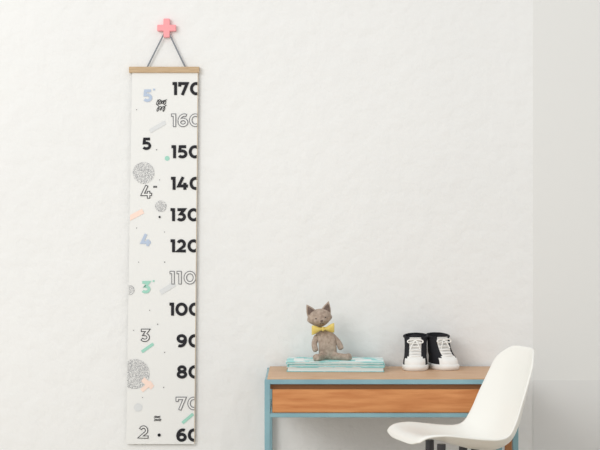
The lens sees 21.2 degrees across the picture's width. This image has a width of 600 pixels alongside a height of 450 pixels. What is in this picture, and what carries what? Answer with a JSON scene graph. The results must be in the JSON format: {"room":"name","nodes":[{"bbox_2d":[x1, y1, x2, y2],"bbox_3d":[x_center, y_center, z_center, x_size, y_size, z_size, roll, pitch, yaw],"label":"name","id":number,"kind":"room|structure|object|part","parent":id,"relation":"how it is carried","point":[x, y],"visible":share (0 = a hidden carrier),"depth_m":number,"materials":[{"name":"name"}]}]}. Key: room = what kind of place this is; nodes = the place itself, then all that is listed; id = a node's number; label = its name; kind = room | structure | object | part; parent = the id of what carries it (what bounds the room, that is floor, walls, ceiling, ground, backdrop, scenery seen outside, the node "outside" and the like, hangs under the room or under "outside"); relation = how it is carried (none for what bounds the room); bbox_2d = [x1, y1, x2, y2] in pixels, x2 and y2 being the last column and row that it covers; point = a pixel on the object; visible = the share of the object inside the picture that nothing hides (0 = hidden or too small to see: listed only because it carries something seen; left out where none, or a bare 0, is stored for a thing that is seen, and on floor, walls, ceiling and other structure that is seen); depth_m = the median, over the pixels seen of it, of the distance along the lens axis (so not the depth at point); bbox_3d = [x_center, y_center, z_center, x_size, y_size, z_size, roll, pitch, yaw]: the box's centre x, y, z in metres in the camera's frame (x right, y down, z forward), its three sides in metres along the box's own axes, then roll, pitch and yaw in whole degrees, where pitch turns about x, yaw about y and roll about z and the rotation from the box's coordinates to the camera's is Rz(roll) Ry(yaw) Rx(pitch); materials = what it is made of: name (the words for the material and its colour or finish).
{"room":"child's bedroom","nodes":[
{"label":"child's bedroom","id":0,"kind":"room"},
{"bbox_2d":[0,0,599,449],"bbox_3d":[0.000,-0.402,5.159,6.400,2.700,0.122,0,0,0],"label":"wall","id":1,"kind":"structure","parent":0,"point":[372,160],"depth_m":5.10,"materials":[{"name":"white paint"}]},
{"bbox_2d":[157,19,175,37],"bbox_3d":[-0.423,-0.625,5.091,0.059,0.059,0.016,0,0,0],"label":"wall hook","id":2,"kind":"object","parent":1,"relation":"attached to","point":[166,28],"visible":1,"depth_m":5.08,"materials":[{"name":"pink plastic"}]},
{"bbox_2d":[126,35,198,443],"bbox_3d":[-0.436,0.038,5.091,0.232,1.314,0.018,0,0,0],"label":"chart","id":3,"kind":"object","parent":2,"relation":"hanging from","point":[161,359],"visible":1,"depth_m":5.09,"materials":[{"name":"white paper"}]},
{"bbox_3d":[-0.424,-0.559,5.088,0.126,0.120,0.008,0,0,0],"label":"hanger cord","id":4,"kind":"part","parent":3,"relation":"part of","materials":[{"name":"grey fabric"}]},
{"bbox_2d":[533,0,599,379],"bbox_3d":[1.970,-0.630,5.159,2.459,2.245,0.121,0,0,0],"label":"wall","id":5,"kind":"structure","parent":0,"point":[566,33],"depth_m":5.10,"materials":[{"name":"white paint"}]},
{"bbox_3d":[0.000,0.998,2.160,6.400,0.100,6.120,0,0,0],"label":"floor","id":6,"kind":"structure","parent":0,"visible":0},
{"bbox_2d":[265,366,517,449],"bbox_3d":[0.268,0.698,4.888,0.743,0.500,0.395,0,0,0],"label":"desk","id":7,"kind":"object","parent":6,"relation":"on","point":[395,391],"visible":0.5,"depth_m":4.70,"materials":[{"name":"brown wood"}]},
{"bbox_3d":[-0.096,0.700,4.698,0.016,0.496,0.016,0,0,0],"label":"leg","id":8,"kind":"part","parent":7,"relation":"part of","materials":[{"name":"blue metal"}]},
{"bbox_3d":[-0.096,0.700,5.077,0.016,0.496,0.016,0,0,0],"label":"leg","id":9,"kind":"part","parent":7,"relation":"part of","materials":[{"name":"blue metal"}]},
{"bbox_2d":[286,357,384,371],"bbox_3d":[0.110,0.432,4.979,0.302,0.030,0.188,0,0,1],"label":"picture books","id":10,"kind":"object","parent":7,"relation":"on","point":[295,364],"visible":0.97,"depth_m":4.89,"materials":[{"name":"white paper"}]},
{"bbox_2d":[306,301,351,360],"bbox_3d":[0.089,0.329,4.973,0.129,0.183,0.101,0,0,-14],"label":"toy","id":11,"kind":"object","parent":10,"relation":"on","point":[327,340],"visible":1,"depth_m":4.97,"materials":[{"name":"grey"}]},
{"bbox_3d":[0.268,0.557,4.697,0.712,0.012,0.013,0,0,0],"label":"rail","id":12,"kind":"part","parent":7,"relation":"part of","materials":[{"name":"blue metal"}]},
{"bbox_3d":[0.268,0.515,4.703,0.698,0.069,0.014,0,0,0],"label":"drawer","id":13,"kind":"part","parent":7,"relation":"part of","materials":[{"name":"brown wood"}]},
{"bbox_3d":[0.268,0.459,4.697,0.712,0.014,0.013,0,0,0],"label":"rail","id":14,"kind":"part","parent":7,"relation":"part of","materials":[{"name":"blue metal"}]},
{"bbox_2d":[402,333,428,370],"bbox_3d":[0.358,0.393,4.976,0.084,0.110,0.140,0,0,6],"label":"sneaker","id":15,"kind":"object","parent":7,"relation":"on","point":[415,351],"visible":1,"depth_m":4.96,"materials":[{"name":"black"}]},
{"bbox_2d":[427,332,458,370],"bbox_3d":[0.445,0.393,4.997,0.084,0.110,0.140,0,0,-22],"label":"sneaker","id":16,"kind":"object","parent":7,"relation":"on","point":[441,356],"visible":1,"depth_m":4.98,"materials":[{"name":"black fabric"}]},
{"bbox_3d":[0.631,0.700,4.698,0.016,0.496,0.016,0,0,0],"label":"leg","id":17,"kind":"part","parent":7,"relation":"part of","materials":[{"name":"blue metal"}]},
{"bbox_2d":[387,345,534,449],"bbox_3d":[0.456,0.646,4.457,0.375,0.608,0.330,0,0,-16],"label":"shell chair","id":18,"kind":"object","parent":6,"relation":"on","point":[493,419],"visible":1,"depth_m":4.53,"materials":[{"name":"white plastic"},{"name":"beech wood"},{"name":"steel"}]}
]}

